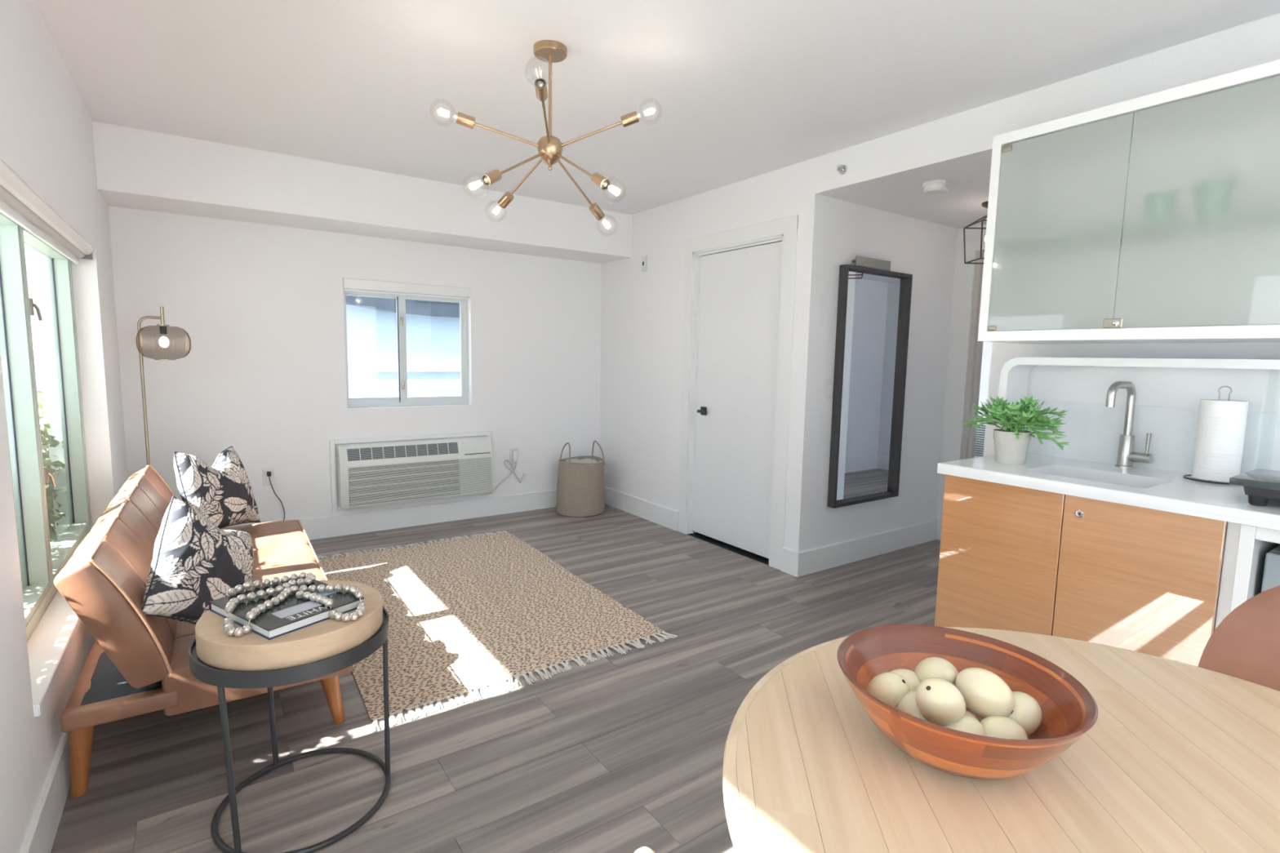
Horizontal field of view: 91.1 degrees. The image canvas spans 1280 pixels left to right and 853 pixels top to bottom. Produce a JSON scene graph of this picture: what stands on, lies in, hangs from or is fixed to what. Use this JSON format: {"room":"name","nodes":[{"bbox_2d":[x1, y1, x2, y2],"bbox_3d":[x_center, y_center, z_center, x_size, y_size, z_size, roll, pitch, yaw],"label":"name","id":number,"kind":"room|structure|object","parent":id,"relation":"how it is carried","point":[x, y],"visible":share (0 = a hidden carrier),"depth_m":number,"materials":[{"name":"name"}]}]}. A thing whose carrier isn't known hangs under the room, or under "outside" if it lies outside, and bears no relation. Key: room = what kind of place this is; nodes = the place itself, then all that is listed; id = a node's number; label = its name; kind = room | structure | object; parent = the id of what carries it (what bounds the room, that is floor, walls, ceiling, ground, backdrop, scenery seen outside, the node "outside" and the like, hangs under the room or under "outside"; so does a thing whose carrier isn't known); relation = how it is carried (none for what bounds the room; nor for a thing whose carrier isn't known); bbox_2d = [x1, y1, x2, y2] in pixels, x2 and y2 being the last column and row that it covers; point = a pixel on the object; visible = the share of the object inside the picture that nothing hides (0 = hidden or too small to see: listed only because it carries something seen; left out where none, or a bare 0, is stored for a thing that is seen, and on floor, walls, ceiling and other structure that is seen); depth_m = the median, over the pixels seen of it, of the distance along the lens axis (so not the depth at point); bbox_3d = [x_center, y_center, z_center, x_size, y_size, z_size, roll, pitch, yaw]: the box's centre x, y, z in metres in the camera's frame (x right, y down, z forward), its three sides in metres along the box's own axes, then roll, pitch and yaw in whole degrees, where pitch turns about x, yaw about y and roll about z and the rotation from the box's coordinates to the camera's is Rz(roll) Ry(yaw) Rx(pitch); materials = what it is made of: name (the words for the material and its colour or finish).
{"room":"studio apartment","nodes":[
{"label":"studio apartment","id":0,"kind":"room"},
{"bbox_2d":[24,244,53,542],"bbox_3d":[-3.204,-0.031,3.427,0.115,2.094,0.250,-3,8,-35],"label":"wall pier","id":1,"kind":"object","parent":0,"point":[28,259],"depth_m":3.26,"materials":[{"name":"white paint"}]},
{"bbox_2d":[0,0,128,852],"bbox_3d":[-0.997,0.002,0.547,0.227,2.436,7.530,-3,8,-35],"label":"wall","id":2,"kind":"structure","parent":0,"point":[46,140],"depth_m":2.13,"materials":[{"name":"white paint"}]},
{"bbox_2d":[18,732,70,852],"bbox_3d":[-0.962,1.124,0.802,0.014,0.152,7.380,-3,8,-35],"label":"baseboard","id":3,"kind":"structure","parent":2,"relation":"attached to","point":[41,833],"depth_m":1.66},
{"bbox_2d":[0,212,92,641],"bbox_3d":[-2.186,-0.066,2.250,0.101,1.387,1.947,-3,8,-35],"label":"window","id":4,"kind":"structure","parent":2,"relation":"in","point":[40,564],"depth_m":2.22,"materials":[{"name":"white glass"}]},
{"bbox_2d":[0,159,94,264],"bbox_3d":[-2.115,-0.718,2.225,0.080,0.082,1.935,-3,8,-35],"label":"roller blind","id":5,"kind":"object","parent":4,"relation":"attached to","point":[19,202],"visible":1,"depth_m":2.11,"materials":[{"name":"white fabric"}]},
{"bbox_2d":[26,590,81,717],"bbox_3d":[-2.136,0.633,2.371,0.104,0.032,1.947,-3,8,-35],"label":"sill","id":6,"kind":"structure","parent":2,"relation":"attached to","point":[49,645],"depth_m":1.92,"materials":[{"name":"white paint"}]},
{"bbox_2d":[107,205,601,528],"bbox_3d":[-1.810,-0.467,4.676,3.639,2.436,0.220,-3,8,-35],"label":"wall","id":7,"kind":"structure","parent":0,"point":[261,374],"depth_m":4.24,"materials":[{"name":"white paint"}]},
{"bbox_2d":[262,467,275,486],"bbox_3d":[-2.469,0.335,4.172,0.072,0.120,0.008,-3,8,-35],"label":"wall outlet","id":8,"kind":"object","parent":7,"relation":"attached to","point":[266,482],"visible":1,"depth_m":4.17,"materials":[{"name":"white plastic"}]},
{"bbox_2d":[92,120,631,263],"bbox_3d":[-1.552,-1.481,4.314,3.292,0.332,0.462,-3,8,-35],"label":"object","id":9,"kind":"structure","parent":7,"relation":"attached to","point":[140,169],"depth_m":3.85,"materials":[{"name":"white paint"}]},
{"bbox_2d":[343,290,468,408],"bbox_3d":[-1.733,-0.566,4.693,0.899,0.827,0.069,-3,8,-35],"label":"window","id":10,"kind":"structure","parent":7,"relation":"in","point":[402,400],"depth_m":4.67,"materials":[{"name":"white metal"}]},
{"bbox_2d":[342,277,471,299],"bbox_3d":[-1.690,-1.004,4.594,0.895,0.083,0.082,-3,8,-35],"label":"roller blind","id":11,"kind":"object","parent":10,"relation":"attached to","point":[348,284],"visible":0.91,"depth_m":4.54,"materials":[{"name":"white fabric"}]},
{"bbox_2d":[328,431,492,511],"bbox_3d":[-1.651,0.323,4.667,1.162,0.501,0.134,-3,8,-35],"label":"air conditioner","id":12,"kind":"object","parent":7,"relation":"attached to","point":[371,472],"visible":1,"depth_m":4.58,"materials":[{"name":"plastic"}]},
{"bbox_2d":[346,442,458,461],"bbox_3d":[-1.705,0.180,4.558,0.775,0.080,0.027,-3,8,-35],"label":"outlet","id":13,"kind":"object","parent":12,"relation":"attached to","point":[393,451],"depth_m":4.54,"materials":[{"name":"white plastic"}]},
{"bbox_2d":[459,456,491,493],"bbox_3d":[-1.275,0.378,4.864,0.254,0.275,0.004,-3,8,-35],"label":"grille","id":14,"kind":"object","parent":12,"relation":"attached to","point":[475,472],"depth_m":4.86,"materials":[{"name":"white plastic"}]},
{"bbox_2d":[297,488,556,540],"bbox_3d":[-1.719,0.678,4.736,3.292,0.152,0.014,-3,8,-35],"label":"baseboard","id":15,"kind":"structure","parent":7,"relation":"attached to","point":[320,527],"depth_m":4.78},
{"bbox_2d":[509,448,517,463],"bbox_3d":[-1.039,0.241,5.163,0.072,0.120,0.008,-3,8,-35],"label":"wall outlet","id":16,"kind":"object","parent":7,"relation":"attached to","point":[514,449],"visible":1,"depth_m":5.15,"materials":[{"name":"white plastic"}]},
{"bbox_2d":[485,450,525,493],"bbox_3d":[-1.099,0.369,5.104,0.388,0.333,0.058,-5,9,-42],"label":"power cord","id":17,"kind":"object","parent":16,"relation":"hanging from","point":[514,453],"visible":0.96,"depth_m":5.13,"materials":[{"name":"white plastic"}]},
{"bbox_2d":[50,503,940,852],"bbox_3d":[1.930,1.091,2.824,7.520,0.120,7.680,-3,8,-35],"label":"floor","id":18,"kind":"structure","parent":0,"point":[618,753],"depth_m":2.13,"materials":[{"name":"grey wood"}]},
{"bbox_2d":[53,465,352,797],"bbox_3d":[-1.766,0.623,2.638,0.753,0.723,1.724,-3,8,-33],"label":"sofa","id":19,"kind":"object","parent":18,"relation":"on","point":[137,664],"visible":0.52,"depth_m":1.90,"materials":[{"name":"beige leather"}]},
{"bbox_2d":[53,466,177,688],"bbox_3d":[-1.966,0.484,2.490,0.239,0.406,1.720,-3,8,-33],"label":"cushion","id":20,"kind":"object","parent":19,"relation":"on","point":[104,582],"depth_m":1.85,"materials":[{"name":"beige leather"}]},
{"bbox_2d":[142,495,253,625],"bbox_3d":[-1.480,0.500,2.122,0.211,0.538,0.539,3,6,14],"label":"throw pillow","id":21,"kind":"object","parent":19,"relation":"on","point":[195,563],"visible":0.84,"depth_m":2.03,"materials":[{"name":"fabric"}]},
{"bbox_2d":[173,445,260,528],"bbox_3d":[-2.150,0.325,3.181,0.199,0.441,0.437,2,6,7],"label":"throw pillow","id":22,"kind":"object","parent":19,"relation":"on","point":[222,492],"visible":0.88,"depth_m":3.12,"materials":[{"name":"fabric"}]},
{"bbox_2d":[161,520,351,715],"bbox_3d":[-1.672,0.694,2.712,0.523,0.156,1.720,-3,8,-33],"label":"seat cushion","id":23,"kind":"object","parent":19,"relation":"on","point":[281,548],"depth_m":2.15,"materials":[{"name":"beige leather"}]},
{"bbox_2d":[137,306,284,520],"bbox_3d":[-2.570,0.079,3.755,0.783,1.525,0.676,-3,8,-35],"label":"floor lamp","id":24,"kind":"object","parent":18,"relation":"on","point":[163,341],"depth_m":3.39,"materials":[{"name":"metal"}]},
{"bbox_2d":[159,325,167,333],"bbox_3d":[-2.585,-0.523,3.401,0.032,0.042,0.032,-3,8,-35],"label":"socket","id":25,"kind":"object","parent":24,"relation":"attached to","point":[162,329],"depth_m":3.39,"materials":[{"name":"black plastic"}]},
{"bbox_2d":[188,580,391,852],"bbox_3d":[-0.975,0.799,1.793,0.490,0.579,0.490,-3,8,-35],"label":"side table","id":26,"kind":"object","parent":18,"relation":"on","point":[251,660],"visible":0.75,"depth_m":1.60,"materials":[{"name":"brown wood"}]},
{"bbox_2d":[208,577,364,639],"bbox_3d":[-0.988,0.498,1.760,0.318,0.026,0.262,5,7,33],"label":"book","id":27,"kind":"object","parent":26,"relation":"on","point":[292,614],"visible":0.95,"depth_m":1.69,"materials":[{"name":"grey paper"}]},
{"bbox_2d":[222,572,365,636],"bbox_3d":[-0.968,0.487,1.754,0.334,0.049,0.359,-3,8,-35],"label":"bead strand","id":28,"kind":"object","parent":27,"relation":"on","point":[287,588],"visible":1,"depth_m":1.75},
{"bbox_2d":[271,600,321,618],"bbox_3d":[-0.926,0.493,1.694,0.053,0.001,0.110,5,7,33],"label":"photo","id":29,"kind":"object","parent":27,"relation":"on","point":[300,608],"depth_m":1.69},
{"bbox_2d":[317,590,337,596],"bbox_3d":[-0.910,0.482,1.802,0.035,0.001,0.070,5,7,33],"label":"photo","id":30,"kind":"object","parent":27,"relation":"on","point":[325,593],"depth_m":1.80},
{"bbox_2d":[316,530,677,733],"bbox_3d":[-0.973,0.903,3.420,1.380,0.016,2.196,-3,8,-35],"label":"area rug","id":31,"kind":"object","parent":18,"relation":"on","point":[468,614],"visible":0.93,"depth_m":3.08,"materials":[{"name":"beige fabric"}]},
{"bbox_2d":[555,440,604,517],"bbox_3d":[-0.493,0.420,5.233,0.414,0.598,0.385,-3,8,-35],"label":"storage basket","id":32,"kind":"object","parent":18,"relation":"on","point":[580,489],"visible":1,"depth_m":5.09,"materials":[{"name":"fabric"}]},
{"bbox_2d":[634,846,654,852],"bbox_3d":[0.231,0.883,0.661,0.416,0.704,0.414,0,6,-14],"label":"dining chair","id":33,"kind":"object","parent":18,"relation":"on","point":[642,850],"visible":1,"depth_m":0.76,"materials":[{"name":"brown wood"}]},
{"bbox_2d":[722,626,1279,852],"bbox_3d":[0.656,0.854,0.834,1.106,0.740,1.106,2,6,6],"label":"dining table","id":34,"kind":"object","parent":18,"relation":"on","point":[1176,757],"visible":0.74,"depth_m":0.85,"materials":[{"name":"brown wood"}]},
{"bbox_2d":[836,624,1097,780],"bbox_3d":[0.460,0.412,0.918,0.333,0.112,0.333,-3,8,-35],"label":"wooden bowl","id":35,"kind":"object","parent":34,"relation":"on","point":[1068,709],"visible":0.82,"depth_m":0.89,"materials":[{"name":"brown wood"}]},
{"bbox_2d":[866,671,910,707],"bbox_3d":[0.370,0.398,0.936,0.061,0.064,0.056,6,8,38],"label":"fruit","id":36,"kind":"object","parent":35,"relation":"in","point":[889,687],"visible":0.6,"depth_m":0.92,"materials":[{"name":"beige food"}]},
{"bbox_2d":[890,668,920,691],"bbox_3d":[0.406,0.405,0.970,0.069,0.056,0.056,0,6,-13],"label":"fruit","id":37,"kind":"object","parent":35,"relation":"in","point":[911,677],"visible":0.21,"depth_m":0.96,"materials":[{"name":"beige food"}]},
{"bbox_2d":[896,690,928,721],"bbox_3d":[0.399,0.415,0.907,0.055,0.056,0.068,0,6,-13],"label":"fruit","id":38,"kind":"object","parent":35,"relation":"in","point":[908,704],"visible":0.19,"depth_m":0.89,"materials":[{"name":"beige food"}]},
{"bbox_2d":[914,657,958,686],"bbox_3d":[0.457,0.389,0.966,0.067,0.068,0.068,6,8,38],"label":"fruit","id":39,"kind":"object","parent":35,"relation":"in","point":[931,667],"visible":0.45,"depth_m":0.95,"materials":[{"name":"beige food"}]},
{"bbox_2d":[915,677,965,726],"bbox_3d":[0.418,0.384,0.873,0.068,0.069,0.062,0,6,-11],"label":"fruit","id":40,"kind":"object","parent":35,"relation":"in","point":[938,700],"visible":0.95,"depth_m":0.85,"materials":[{"name":"beige food"}]},
{"bbox_2d":[943,715,984,735],"bbox_3d":[0.438,0.423,0.855,0.066,0.056,0.055,0,6,-9],"label":"fruit","id":41,"kind":"object","parent":35,"relation":"in","point":[968,724],"visible":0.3,"depth_m":0.84,"materials":[{"name":"beige food"}]},
{"bbox_2d":[965,711,979,721],"bbox_3d":[0.458,0.434,0.890,0.052,0.064,0.053,-1,6,-15],"label":"fruit","id":42,"kind":"object","parent":35,"relation":"in","point":[968,713],"visible":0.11,"depth_m":0.88,"materials":[{"name":"beige food"}]},
{"bbox_2d":[955,667,1014,718],"bbox_3d":[0.490,0.380,0.893,0.076,0.064,0.063,6,8,39],"label":"fruit","id":43,"kind":"object","parent":35,"relation":"in","point":[984,692],"visible":0.98,"depth_m":0.87,"materials":[{"name":"beige food"}]},
{"bbox_2d":[980,715,1028,739],"bbox_3d":[0.491,0.423,0.853,0.069,0.056,0.056,0,6,-8],"label":"fruit","id":44,"kind":"object","parent":35,"relation":"in","point":[997,726],"visible":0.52,"depth_m":0.84,"materials":[{"name":"beige food"}]},
{"bbox_2d":[1007,691,1042,735],"bbox_3d":[0.533,0.408,0.890,0.068,0.059,0.057,-1,6,-15],"label":"fruit","id":45,"kind":"object","parent":35,"relation":"in","point":[1027,712],"visible":0.51,"depth_m":0.87,"materials":[{"name":"beige food"}]},
{"bbox_2d":[934,474,1240,666],"bbox_3d":[1.631,0.645,2.262,0.604,0.879,0.830,-3,8,-35],"label":"base cabinet","id":46,"kind":"object","parent":18,"relation":"on","point":[1153,582],"visible":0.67,"depth_m":2.02,"materials":[{"name":"brown laminate"}]},
{"bbox_2d":[937,453,1279,530],"bbox_3d":[1.879,0.299,1.866,0.616,0.178,1.735,-3,8,-35],"label":"countertop","id":47,"kind":"structure","parent":46,"relation":"on","point":[1166,491],"depth_m":2.04,"materials":[{"name":"stone"}]},
{"bbox_2d":[961,395,1069,464],"bbox_3d":[1.448,0.008,2.412,0.325,0.265,0.380,-3,8,-35],"label":"potted fern","id":48,"kind":"object","parent":47,"relation":"on","point":[1011,442],"visible":1,"depth_m":2.36,"materials":[{"name":"green plant"}]},
{"bbox_2d":[993,428,1031,464],"bbox_3d":[1.429,0.078,2.417,0.127,0.124,0.127,-3,8,-35],"label":"pot","id":49,"kind":"object","parent":48,"relation":"attached to","point":[1008,450],"depth_m":2.37,"materials":[{"name":"ceramic"}]},
{"bbox_2d":[1056,475,1142,488],"bbox_3d":[1.581,0.278,2.192,0.281,0.138,0.376,-3,8,-35],"label":"sink basin","id":50,"kind":"object","parent":47,"relation":"in","point":[1135,484],"depth_m":2.26,"materials":[{"name":"ceramic"}]},
{"bbox_2d":[1105,381,1151,468],"bbox_3d":[1.797,-0.003,2.303,0.170,0.323,0.112,-3,8,-35],"label":"faucet","id":51,"kind":"object","parent":47,"relation":"on","point":[1126,455],"visible":1,"depth_m":2.34,"materials":[{"name":"metal"}]},
{"bbox_2d":[993,357,1279,454],"bbox_3d":[2.055,-0.002,1.951,0.186,0.407,1.733,-3,8,-35],"label":"shelf","id":52,"kind":"object","parent":47,"relation":"on","point":[1014,375],"visible":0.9,"depth_m":2.33,"materials":[{"name":"white laminate"}]},
{"bbox_2d":[1182,386,1232,484],"bbox_3d":[1.933,0.023,2.090,0.161,0.318,0.161,-3,8,-35],"label":"paper towel holder","id":53,"kind":"object","parent":47,"relation":"on","point":[1231,389],"visible":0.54,"depth_m":2.07,"materials":[{"name":"black metal"}]},
{"bbox_2d":[1191,399,1248,482],"bbox_3d":[1.932,0.044,2.092,0.121,0.264,0.121,-3,8,-35],"label":"paper towel roll","id":54,"kind":"object","parent":53,"relation":"on","point":[1221,424],"visible":0.97,"depth_m":2.05,"materials":[{"name":"white paper"}]},
{"bbox_2d":[1229,468,1279,506],"bbox_3d":[1.887,0.190,1.713,0.300,0.072,0.358,-3,8,-35],"label":"induction cooktop","id":55,"kind":"object","parent":47,"relation":"in","point":[1260,485],"visible":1,"depth_m":1.74,"materials":[{"name":"black glass"}]},
{"bbox_2d":[1198,585,1279,691],"bbox_3d":[1.162,0.747,1.004,0.504,0.936,0.524,-3,8,-35],"label":"dining chair","id":56,"kind":"object","parent":18,"relation":"on","point":[1245,645],"visible":0.22,"depth_m":1.22,"materials":[{"name":"brown leather"}]},
{"bbox_2d":[1229,524,1279,613],"bbox_3d":[2.123,0.730,1.566,0.598,0.879,0.881,-3,8,-35],"label":"open shelf unit","id":57,"kind":"object","parent":18,"relation":"on","point":[1254,542],"visible":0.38,"depth_m":1.71,"materials":[{"name":"white laminate"}]},
{"bbox_2d":[1261,545,1279,592],"bbox_3d":[2.128,0.767,1.589,0.509,0.800,0.765,-3,8,-35],"label":"mini fridge","id":58,"kind":"object","parent":18,"relation":"on","point":[1271,577],"visible":0.12,"depth_m":1.71,"materials":[{"name":"metal"}]},
{"bbox_2d":[35,0,1279,214],"bbox_3d":[0.384,-1.357,1.440,3.639,0.120,7.680,-3,8,-35],"label":"ceiling","id":59,"kind":"structure","parent":0,"point":[744,89],"depth_m":2.51,"materials":[{"name":"white paint"}]},
{"bbox_2d":[433,40,662,231],"bbox_3d":[-0.367,-1.097,2.358,0.778,0.626,0.773,-3,8,-35],"label":"chandelier","id":60,"kind":"object","parent":59,"relation":"hanging from","point":[549,147],"visible":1,"depth_m":2.32,"materials":[{"name":"gold metal"}]},
{"bbox_2d":[456,111,475,128],"bbox_3d":[-0.628,-1.103,2.258,0.066,0.049,0.039,-1,7,-21],"label":"socket","id":61,"kind":"object","parent":60,"relation":"attached to","point":[463,119],"depth_m":2.25,"materials":[{"name":"gold metal"}]},
{"bbox_2d":[481,168,502,186],"bbox_3d":[-0.513,-0.864,2.175,0.039,0.063,0.071,6,8,38],"label":"socket","id":62,"kind":"object","parent":60,"relation":"attached to","point":[495,175],"depth_m":2.16,"materials":[{"name":"gold metal"}]},
{"bbox_2d":[497,191,513,208],"bbox_3d":[-0.552,-0.934,2.585,0.071,0.060,0.039,7,9,43],"label":"socket","id":63,"kind":"object","parent":60,"relation":"attached to","point":[508,197],"depth_m":2.57,"materials":[{"name":"gold metal"}]},
{"bbox_2d":[534,78,547,101],"bbox_3d":[-0.324,-1.106,2.060,0.039,0.054,0.068,1,6,-3],"label":"socket","id":64,"kind":"object","parent":60,"relation":"attached to","point":[540,86],"depth_m":2.04,"materials":[{"name":"gold metal"}]},
{"bbox_2d":[589,202,604,220],"bbox_3d":[-0.179,-0.892,2.603,0.039,0.065,0.071,6,8,38],"label":"socket","id":65,"kind":"object","parent":60,"relation":"attached to","point":[594,208],"depth_m":2.59,"materials":[{"name":"gold metal"}]},
{"bbox_2d":[591,173,609,190],"bbox_3d":[-0.140,-0.862,2.206,0.071,0.063,0.039,7,8,42],"label":"socket","id":66,"kind":"object","parent":60,"relation":"attached to","point":[597,180],"depth_m":2.19,"materials":[{"name":"gold metal"}]},
{"bbox_2d":[620,111,639,127],"bbox_3d":[-0.037,-1.140,2.325,0.069,0.055,0.039,2,6,7],"label":"socket","id":67,"kind":"object","parent":60,"relation":"attached to","point":[630,118],"depth_m":2.31,"materials":[{"name":"gold metal"}]},
{"bbox_2d":[811,196,958,548],"bbox_3d":[1.942,-0.194,3.718,1.401,2.239,1.280,-3,8,-35],"label":"wall","id":68,"kind":"structure","parent":0,"point":[924,250],"depth_m":4.22,"materials":[{"name":"white paint"}]},
{"bbox_2d":[823,379,832,399],"bbox_3d":[1.137,-0.222,3.782,0.070,0.116,0.010,-3,8,-35],"label":"light switch","id":69,"kind":"object","parent":68,"relation":"attached to","point":[828,384],"visible":1,"depth_m":3.78,"materials":[{"name":"white plastic"}]},
{"bbox_2d":[795,519,937,577],"bbox_3d":[1.575,0.795,4.211,1.535,0.152,0.014,-3,8,-35],"label":"baseboard","id":70,"kind":"structure","parent":68,"relation":"attached to","point":[814,560],"depth_m":4.13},
{"bbox_2d":[826,264,912,508],"bbox_3d":[1.465,-0.245,3.980,0.676,1.465,0.053,-3,8,-35],"label":"wall mirror","id":71,"kind":"object","parent":68,"relation":"attached to","point":[873,313],"visible":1,"depth_m":3.98,"materials":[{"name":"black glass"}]},
{"bbox_2d":[852,255,890,271],"bbox_3d":[1.417,-1.001,3.858,0.345,0.058,0.049,-3,8,-35],"label":"light","id":72,"kind":"object","parent":68,"relation":"attached to","point":[863,261],"visible":1,"depth_m":3.83,"materials":[{"name":"grey metal"}]},
{"bbox_2d":[830,157,991,228],"bbox_3d":[3.088,-1.397,4.141,3.882,0.100,4.300,-3,8,-35],"label":"ceiling","id":73,"kind":"structure","parent":0,"point":[961,206],"depth_m":3.59,"materials":[{"name":"white paint"}]},
{"bbox_2d":[922,179,950,195],"bbox_3d":[1.562,-1.258,3.308,0.136,0.048,0.138,-3,8,-35],"label":"smoke detector","id":74,"kind":"object","parent":73,"relation":"attached to","point":[938,186],"visible":1,"depth_m":3.27,"materials":[{"name":"white plastic"}]},
{"bbox_2d":[963,200,988,264],"bbox_3d":[2.071,-1.145,3.698,0.227,0.339,0.228,1,6,2],"label":"ceiling light","id":75,"kind":"object","parent":73,"relation":"hanging from","point":[984,204],"visible":0.13,"depth_m":3.71,"materials":[{"name":"brown metal"}]},
{"bbox_2d":[599,13,1279,551],"bbox_3d":[1.847,-0.163,2.520,0.120,2.437,7.530,-3,8,-35],"label":"wall","id":76,"kind":"structure","parent":0,"point":[642,313],"depth_m":3.62,"materials":[{"name":"white paint"}]},
{"bbox_2d":[604,486,678,531],"bbox_3d":[-0.047,0.657,5.202,0.014,0.152,1.160,-3,8,-35],"label":"baseboard","id":77,"kind":"structure","parent":76,"relation":"attached to","point":[661,515],"depth_m":5.09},
{"bbox_2d":[641,255,647,271],"bbox_3d":[0.032,-1.277,4.919,0.022,0.116,0.050,-3,8,-35],"label":"wall sensor","id":78,"kind":"object","parent":76,"relation":"attached to","point":[644,259],"visible":1,"depth_m":4.91,"materials":[{"name":"plastic"}]},
{"bbox_2d":[693,240,782,558],"bbox_3d":[0.634,-0.175,4.227,0.097,1.998,0.807,-3,8,-35],"label":"door","id":79,"kind":"structure","parent":76,"relation":"in","point":[740,289],"depth_m":4.21,"materials":[{"name":"white metal"}]},
{"bbox_2d":[678,214,798,570],"bbox_3d":[0.655,-0.225,4.228,0.127,2.142,1.036,-3,8,-35],"label":"trim","id":80,"kind":"structure","parent":76,"relation":"attached to","point":[784,229],"depth_m":3.95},
{"bbox_2d":[781,546,797,576],"bbox_3d":[0.914,0.825,3.832,0.014,0.152,0.116,-3,8,-35],"label":"baseboard","id":81,"kind":"structure","parent":76,"relation":"attached to","point":[788,560],"depth_m":3.83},
{"bbox_2d":[836,164,847,174],"bbox_3d":[1.083,-1.386,3.380,0.040,0.052,0.052,-3,8,-35],"label":"sprinkler","id":82,"kind":"object","parent":76,"relation":"attached to","point":[842,169],"visible":1,"depth_m":3.38,"materials":[{"name":"silver metal"}]},
{"bbox_2d":[977,59,1279,343],"bbox_3d":[1.980,-0.642,1.833,0.398,0.771,1.715,-3,8,-35],"label":"upper cabinet","id":83,"kind":"object","parent":76,"relation":"attached to","point":[1154,217],"visible":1,"depth_m":2.02,"materials":[{"name":"white glass"}]},
{"bbox_2d":[1025,399,1279,474],"bbox_3d":[2.143,0.082,2.003,0.008,0.232,1.700,-3,8,-35],"label":"backsplash","id":84,"kind":"structure","parent":76,"relation":"attached to","point":[1093,430],"depth_m":2.34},
{"bbox_2d":[957,224,986,250],"bbox_3d":[2.566,-0.230,4.151,0.120,2.239,1.280,-3,8,-35],"label":"wall","id":85,"kind":"structure","parent":0,"point":[969,233],"depth_m":4.34,"materials":[{"name":"white paint"}]},
{"bbox_2d":[936,235,985,540],"bbox_3d":[2.509,-0.188,4.116,0.016,2.160,1.040,-3,8,-35],"label":"trim","id":86,"kind":"structure","parent":85,"relation":"attached to","point":[963,273],"depth_m":4.45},
{"bbox_2d":[960,250,984,459],"bbox_3d":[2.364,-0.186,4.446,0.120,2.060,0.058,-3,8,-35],"label":"door","id":87,"kind":"structure","parent":85,"relation":"in","point":[975,347],"depth_m":4.39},
{"bbox_2d":[977,341,991,420],"bbox_3d":[3.488,-0.292,4.863,2.450,2.239,3.600,-3,8,-35],"label":"wall","id":88,"kind":"structure","parent":0,"point":[987,346],"depth_m":6.59,"materials":[{"name":"white paint"}]},
{"bbox_2d":[974,422,985,457],"bbox_3d":[3.689,0.165,6.410,0.159,0.400,1.000,-3,8,-35],"label":"air conditioner","id":89,"kind":"object","parent":88,"relation":"attached to","point":[980,431],"visible":0.02,"depth_m":6.51,"materials":[{"name":"plastic"}]},
{"label":"outside","id":90,"kind":"structure","parent":0,"visible":0},
{"bbox_3d":[-2.885,1.113,4.251,60.000,0.350,50.000,-3,8,-35],"label":"ground","id":91,"kind":"structure","parent":90,"visible":0},
{"bbox_2d":[10,466,22,582],"bbox_3d":[-2.550,0.562,2.147,0.711,1.417,1.045,-3,8,-35],"label":"shrub","id":92,"kind":"object","parent":91,"relation":"on","point":[11,467],"visible":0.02,"depth_m":2.43,"materials":[{"name":"green plant"}]},
{"bbox_2d":[3,386,73,573],"bbox_3d":[-3.036,0.440,2.842,1.012,1.511,0.717,6,8,40],"label":"shrub","id":93,"kind":"object","parent":91,"relation":"on","point":[52,518],"visible":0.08,"depth_m":3.00,"materials":[{"name":"green plant"}]},
{"bbox_2d":[345,295,461,398],"bbox_3d":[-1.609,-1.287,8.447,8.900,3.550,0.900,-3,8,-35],"label":"window glass","id":94,"kind":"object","parent":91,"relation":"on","point":[432,327],"visible":0.16,"depth_m":7.35,"materials":[{"name":"clear glass"}]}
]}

